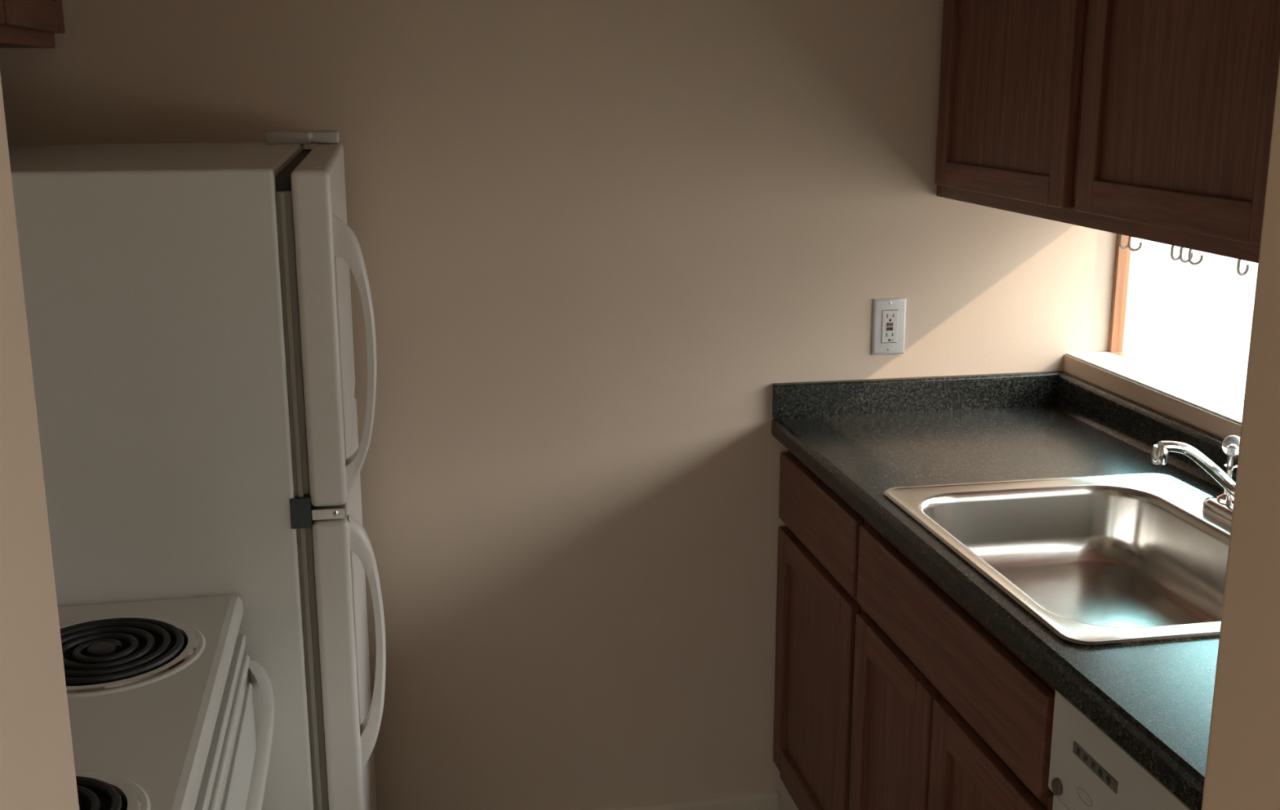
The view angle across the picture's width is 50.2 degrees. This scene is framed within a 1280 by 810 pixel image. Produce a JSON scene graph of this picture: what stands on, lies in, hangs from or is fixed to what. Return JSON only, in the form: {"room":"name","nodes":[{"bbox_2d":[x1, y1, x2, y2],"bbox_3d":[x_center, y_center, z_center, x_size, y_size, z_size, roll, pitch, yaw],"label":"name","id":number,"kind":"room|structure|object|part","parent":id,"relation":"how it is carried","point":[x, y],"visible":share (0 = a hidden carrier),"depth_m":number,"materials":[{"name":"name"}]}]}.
{"room":"kitchen","nodes":[
{"label":"kitchen","id":0,"kind":"room"},
{"bbox_2d":[0,0,1134,809],"bbox_3d":[-0.225,-0.266,2.679,2.530,2.440,0.120,-3,14,-10],"label":"wall","id":1,"kind":"structure","parent":0,"point":[596,238],"depth_m":2.68,"materials":[{"name":"beige paint"}]},
{"bbox_2d":[575,789,777,809],"bbox_3d":[-0.111,0.896,2.909,0.835,0.074,0.013,-3,14,-10],"label":"baseboard","id":2,"kind":"structure","parent":1,"relation":"attached to","point":[767,799],"depth_m":2.95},
{"bbox_2d":[871,297,906,354],"bbox_3d":[0.507,-0.160,2.778,0.070,0.115,0.010,-3,14,-10],"label":"wall outlet","id":3,"kind":"object","parent":1,"relation":"attached to","point":[889,314],"visible":1,"depth_m":2.77,"materials":[{"name":"grey plastic"}]},
{"bbox_2d":[880,309,898,343],"bbox_3d":[0.508,-0.159,2.775,0.034,0.068,0.004,-3,14,-10],"label":"receptacle","id":4,"kind":"object","parent":3,"relation":"attached to","point":[889,317],"depth_m":2.77,"materials":[{"name":"white plastic"}]},
{"bbox_2d":[772,371,1058,418],"bbox_3d":[0.572,-0.021,2.818,0.614,0.070,0.019,-3,14,-10],"label":"backsplash","id":5,"kind":"structure","parent":1,"relation":"attached to","point":[1037,388],"depth_m":2.81,"materials":[{"name":"black stone"}]},
{"bbox_2d":[0,58,1279,809],"bbox_3d":[-0.369,0.216,0.663,3.300,2.440,0.180,-3,14,-10],"label":"wall","id":6,"kind":"structure","parent":0,"point":[1242,772],"depth_m":0.80,"materials":[{"name":"beige paint"}]},
{"bbox_2d":[1062,351,1244,439],"bbox_3d":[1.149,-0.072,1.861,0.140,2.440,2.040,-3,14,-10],"label":"windowsill","id":7,"kind":"structure","parent":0,"point":[1220,426],"depth_m":2.55,"materials":[{"name":"beige paint"}]},
{"bbox_2d":[934,0,1279,262],"bbox_3d":[0.838,-0.658,2.132,0.321,0.746,1.139,-3,14,-10],"label":"upper cabinet","id":8,"kind":"object","parent":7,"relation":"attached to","point":[1151,120],"visible":0.96,"depth_m":2.03,"materials":[{"name":"brown wood"}]},
{"bbox_3d":[0.639,-0.400,2.443,0.019,0.048,0.426,-3,14,-10],"label":"rail","id":9,"kind":"part","parent":8,"relation":"part of","materials":[{"name":"brown wood"}]},
{"bbox_3d":[0.642,-0.719,2.367,0.007,0.621,0.438,-3,14,-10],"label":"door","id":10,"kind":"part","parent":8,"relation":"part of","materials":[{"name":"brown wood"}]},
{"bbox_3d":[0.709,-0.308,2.188,0.019,0.040,1.055,-3,14,-10],"label":"frame rail","id":11,"kind":"part","parent":8,"relation":"part of","materials":[{"name":"brown wood"}]},
{"bbox_2d":[1119,234,1128,248],"bbox_3d":[0.796,-0.293,2.235,0.023,0.076,0.004,-5,14,-20],"label":"hook","id":12,"kind":"object","parent":8,"relation":"attached to","point":[1121,235],"visible":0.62,"depth_m":2.24,"materials":[{"name":"grey metal"}]},
{"bbox_2d":[1128,235,1142,251],"bbox_3d":[0.802,-0.286,2.206,0.023,0.076,0.004,0,13,2],"label":"hook","id":13,"kind":"object","parent":8,"relation":"attached to","point":[1129,237],"visible":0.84,"depth_m":2.21,"materials":[{"name":"grey metal"}]},
{"bbox_3d":[0.741,-0.275,1.913,0.019,0.052,0.398,-3,14,-10],"label":"rail","id":14,"kind":"part","parent":8,"relation":"part of","materials":[{"name":"brown wood"}]},
{"bbox_2d":[1170,244,1182,260],"bbox_3d":[0.824,-0.258,2.091,0.023,0.076,0.004,-6,15,-23],"label":"hook","id":15,"kind":"object","parent":8,"relation":"attached to","point":[1173,258],"visible":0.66,"depth_m":2.09,"materials":[{"name":"grey metal"}]},
{"bbox_2d":[1179,247,1192,262],"bbox_3d":[0.829,-0.253,2.066,0.023,0.076,0.004,-4,14,-15],"label":"hook","id":16,"kind":"object","parent":8,"relation":"attached to","point":[1181,248],"visible":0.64,"depth_m":2.07,"materials":[{"name":"grey metal"}]},
{"bbox_3d":[0.745,-0.593,1.838,0.007,0.613,0.410,-3,14,-10],"label":"door","id":17,"kind":"part","parent":8,"relation":"part of","materials":[{"name":"brown wood"}]},
{"bbox_2d":[1187,248,1203,265],"bbox_3d":[0.833,-0.247,2.042,0.023,0.076,0.004,-1,13,-2],"label":"hook","id":18,"kind":"object","parent":8,"relation":"attached to","point":[1191,262],"visible":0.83,"depth_m":2.05,"materials":[{"name":"grey metal"}]},
{"bbox_2d":[1236,258,1248,275],"bbox_3d":[0.855,-0.220,1.930,0.023,0.076,0.004,-7,15,-26],"label":"hook","id":19,"kind":"object","parent":8,"relation":"attached to","point":[1239,273],"visible":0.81,"depth_m":1.93,"materials":[{"name":"grey metal"}]},
{"bbox_2d":[1051,370,1238,489],"bbox_3d":[1.047,0.174,1.996,0.033,0.070,1.856,-3,14,-10],"label":"backsplash","id":20,"kind":"structure","parent":7,"relation":"attached to","point":[1137,424],"depth_m":2.57,"materials":[{"name":"black stone"}]},
{"bbox_2d":[1066,233,1244,424],"bbox_3d":[1.113,-0.093,2.028,0.122,0.366,1.697,-3,14,-10],"label":"window","id":21,"kind":"structure","parent":7,"relation":"in","point":[1227,404],"depth_m":2.69,"materials":[{"name":"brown wood"}]},
{"bbox_3d":[1.099,0.084,2.068,0.093,0.004,1.696,-3,14,-10],"label":"sill","id":22,"kind":"part","parent":21,"relation":"part of","materials":[{"name":"white paint"}]},
{"bbox_3d":[-0.247,1.564,0.444,3.540,0.080,5.220,-3,14,-10],"label":"floor","id":23,"kind":"structure","parent":0,"visible":0},
{"bbox_2d":[57,595,275,809],"bbox_3d":[-0.756,0.715,1.491,0.702,1.086,0.758,-3,14,-10],"label":"electric range","id":24,"kind":"object","parent":23,"relation":"on","point":[160,698],"visible":0.76,"depth_m":1.55,"materials":[{"name":"white metal"}]},
{"bbox_2d":[77,786,124,809],"bbox_3d":[-0.557,0.400,1.262,0.155,0.032,0.155,-3,14,-10],"label":"burner","id":25,"kind":"object","parent":24,"relation":"on","point":[90,797],"depth_m":1.30,"materials":[{"name":"black metal"}]},
{"bbox_2d":[62,628,185,692],"bbox_3d":[-0.642,0.311,1.634,0.191,0.032,0.191,-3,14,-10],"label":"burner","id":26,"kind":"object","parent":24,"relation":"on","point":[95,660],"depth_m":1.60,"materials":[{"name":"black metal"}]},
{"bbox_2d":[160,651,275,809],"bbox_3d":[-0.756,0.821,1.516,0.702,0.868,0.750,-3,14,-10],"label":"oven","id":27,"kind":"object","parent":24,"relation":"in","point":[234,777],"depth_m":1.64,"materials":[{"name":"white metal"}]},
{"bbox_2d":[8,129,386,809],"bbox_3d":[-0.823,0.327,2.193,0.828,1.475,0.768,-3,14,-10],"label":"refrigerator","id":28,"kind":"object","parent":23,"relation":"on","point":[188,306],"visible":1,"depth_m":1.78,"materials":[{"name":"white metal"}]},
{"bbox_3d":[-0.487,-0.167,2.142,0.049,0.447,0.765,-3,14,-10],"label":"freezer door","id":29,"kind":"part","parent":28,"relation":"part of","materials":[{"name":"white metal"}]},
{"bbox_3d":[-0.422,0.141,1.855,0.045,0.015,0.048,-3,14,-10],"label":"hinge plate","id":30,"kind":"part","parent":28,"relation":"part of","materials":[{"name":"silver metal"}]},
{"bbox_3d":[-0.486,0.510,2.304,0.049,0.906,0.765,-3,14,-10],"label":"door","id":31,"kind":"part","parent":28,"relation":"part of","materials":[{"name":"white metal"}]},
{"bbox_3d":[-0.374,-0.065,1.817,0.047,0.378,0.038,-3,14,-10],"label":"handle","id":32,"kind":"part","parent":28,"relation":"part of","materials":[{"name":"white plastic"}]},
{"bbox_3d":[-0.377,0.333,1.912,0.041,0.376,0.038,-3,14,-10],"label":"handle","id":33,"kind":"part","parent":28,"relation":"part of","materials":[{"name":"white plastic"}]},
{"bbox_2d":[773,449,866,809],"bbox_3d":[0.630,0.529,2.723,0.615,0.871,0.471,-3,14,-10],"label":"base cabinet","id":34,"kind":"object","parent":23,"relation":"on","point":[817,606],"visible":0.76,"depth_m":2.64,"materials":[{"name":"brown wood"}]},
{"bbox_3d":[0.358,0.846,2.737,0.019,0.040,0.412,-3,14,-10],"label":"frame rail","id":35,"kind":"part","parent":34,"relation":"part of","materials":[{"name":"brown wood"}]},
{"bbox_3d":[0.338,0.793,2.730,0.019,0.055,0.344,-3,14,-10],"label":"rail","id":36,"kind":"part","parent":34,"relation":"part of","materials":[{"name":"brown wood"}]},
{"bbox_3d":[0.342,0.562,2.675,0.007,0.433,0.356,-3,14,-10],"label":"door","id":37,"kind":"part","parent":34,"relation":"part of","materials":[{"name":"brown wood"}]},
{"bbox_3d":[0.337,0.330,2.619,0.019,0.055,0.344,-3,14,-10],"label":"rail","id":38,"kind":"part","parent":34,"relation":"part of","materials":[{"name":"brown wood"}]},
{"bbox_3d":[0.337,0.216,2.592,0.019,0.142,0.454,-3,14,-10],"label":"drawer","id":39,"kind":"part","parent":34,"relation":"part of","materials":[{"name":"brown wood"}]},
{"bbox_3d":[0.357,0.296,2.606,0.019,0.040,0.412,-3,14,-10],"label":"frame rail","id":40,"kind":"part","parent":34,"relation":"part of","materials":[{"name":"brown wood"}]},
{"bbox_3d":[0.357,0.135,2.567,0.019,0.031,0.412,-3,14,-10],"label":"frame rail","id":41,"kind":"part","parent":34,"relation":"part of","materials":[{"name":"brown wood"}]},
{"bbox_2d":[848,520,1055,809],"bbox_3d":[0.740,0.664,2.160,0.615,0.871,0.704,-3,14,-10],"label":"base cabinet","id":42,"kind":"object","parent":23,"relation":"on","point":[946,715],"visible":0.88,"depth_m":2.04,"materials":[{"name":"brown wood"}]},
{"bbox_3d":[0.419,0.657,2.277,0.007,0.433,0.234,-3,14,-10],"label":"door","id":43,"kind":"part","parent":42,"relation":"part of","materials":[{"name":"brown wood"}]},
{"bbox_3d":[0.414,0.425,2.221,0.019,0.055,0.222,-3,14,-10],"label":"rail","id":44,"kind":"part","parent":42,"relation":"part of","materials":[{"name":"brown wood"}]},
{"bbox_3d":[0.465,0.428,2.050,0.019,0.040,0.662,-3,14,-10],"label":"frame rail","id":45,"kind":"part","parent":42,"relation":"part of","materials":[{"name":"brown wood"}]},
{"bbox_3d":[0.465,0.268,2.012,0.019,0.031,0.662,-3,14,-10],"label":"frame rail","id":46,"kind":"part","parent":42,"relation":"part of","materials":[{"name":"brown wood"}]},
{"bbox_3d":[0.695,0.533,2.480,0.577,0.766,0.016,-3,14,-10],"label":"panel","id":47,"kind":"part","parent":42,"relation":"part of","materials":[{"name":"brown wood"}]},
{"bbox_3d":[0.483,0.736,1.946,0.007,0.433,0.238,-3,14,-10],"label":"door","id":48,"kind":"part","parent":42,"relation":"part of","materials":[{"name":"brown wood"}]},
{"bbox_3d":[0.478,0.504,1.890,0.019,0.055,0.226,-3,14,-10],"label":"rail","id":49,"kind":"part","parent":42,"relation":"part of","materials":[{"name":"brown wood"}]},
{"bbox_2d":[771,370,1238,809],"bbox_3d":[0.751,0.208,1.946,0.634,0.112,1.856,-3,14,-10],"label":"countertop","id":50,"kind":"structure","parent":42,"relation":"on","point":[863,438],"depth_m":2.41,"materials":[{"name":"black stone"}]},
{"bbox_2d":[883,471,1231,646],"bbox_3d":[0.718,0.272,2.028,0.527,0.143,0.663,-3,14,-10],"label":"sink","id":51,"kind":"object","parent":50,"relation":"in","point":[1108,559],"visible":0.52,"depth_m":2.23,"materials":[{"name":"silver metal"}]},
{"bbox_2d":[1151,435,1239,527],"bbox_3d":[0.855,0.124,2.022,0.210,0.150,0.256,-3,14,-10],"label":"kitchen faucet","id":52,"kind":"object","parent":50,"relation":"on","point":[1220,508],"visible":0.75,"depth_m":2.02,"materials":[{"name":"silver metal"}]},
{"bbox_3d":[0.848,0.109,2.021,0.175,0.120,0.025,-2,14,-8],"label":"spout","id":53,"kind":"part","parent":52,"relation":"part of","materials":[{"name":"silver metal"}]},
{"bbox_3d":[0.933,0.182,2.051,0.052,0.023,0.256,-3,14,-10],"label":"plate","id":54,"kind":"part","parent":52,"relation":"part of","materials":[{"name":"silver metal"}]},
{"bbox_3d":[0.919,0.125,2.131,0.034,0.062,0.034,-3,14,-10],"label":"handle","id":55,"kind":"part","parent":52,"relation":"part of","materials":[{"name":"silver metal"}]},
{"bbox_3d":[0.919,0.063,2.116,0.033,0.033,0.033,-3,14,-10],"label":"knob","id":56,"kind":"part","parent":52,"relation":"part of","materials":[{"name":"silver metal"}]},
{"bbox_3d":[0.919,0.080,2.120,0.014,0.037,0.014,-3,14,-10],"label":"knob stem","id":57,"kind":"part","parent":52,"relation":"part of","materials":[{"name":"silver metal"}]},
{"bbox_2d":[1048,689,1188,809],"bbox_3d":[0.851,0.816,1.529,0.604,0.868,0.598,-3,14,-10],"label":"dishwasher","id":58,"kind":"object","parent":23,"relation":"on","point":[1088,771],"visible":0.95,"depth_m":1.58,"materials":[{"name":"beige plastic"}]},
{"bbox_3d":[0.580,0.843,1.482,0.027,0.607,0.592,-3,14,-10],"label":"door","id":59,"kind":"part","parent":58,"relation":"part of","materials":[{"name":"grey plastic"}]},
{"bbox_3d":[-1.226,0.014,1.516,0.120,2.440,1.860,-3,14,-10],"label":"wall","id":60,"kind":"structure","parent":0,"visible":0},
{"bbox_2d":[0,0,65,48],"bbox_3d":[-1.093,-0.747,1.909,0.349,0.463,0.788,-3,14,-10],"label":"upper cabinet","id":61,"kind":"object","parent":60,"relation":"attached to","point":[24,24],"visible":1,"depth_m":2.16,"materials":[{"name":"brown wood"}]},
{"bbox_3d":[-0.949,-0.548,1.984,0.019,0.040,0.708,-3,14,-10],"label":"frame rail","id":62,"kind":"part","parent":61,"relation":"part of","materials":[{"name":"brown wood"}]},
{"bbox_3d":[-0.967,-0.623,2.171,0.019,0.050,0.282,-3,14,-10],"label":"rail","id":63,"kind":"part","parent":61,"relation":"part of","materials":[{"name":"brown wood"}]}
]}

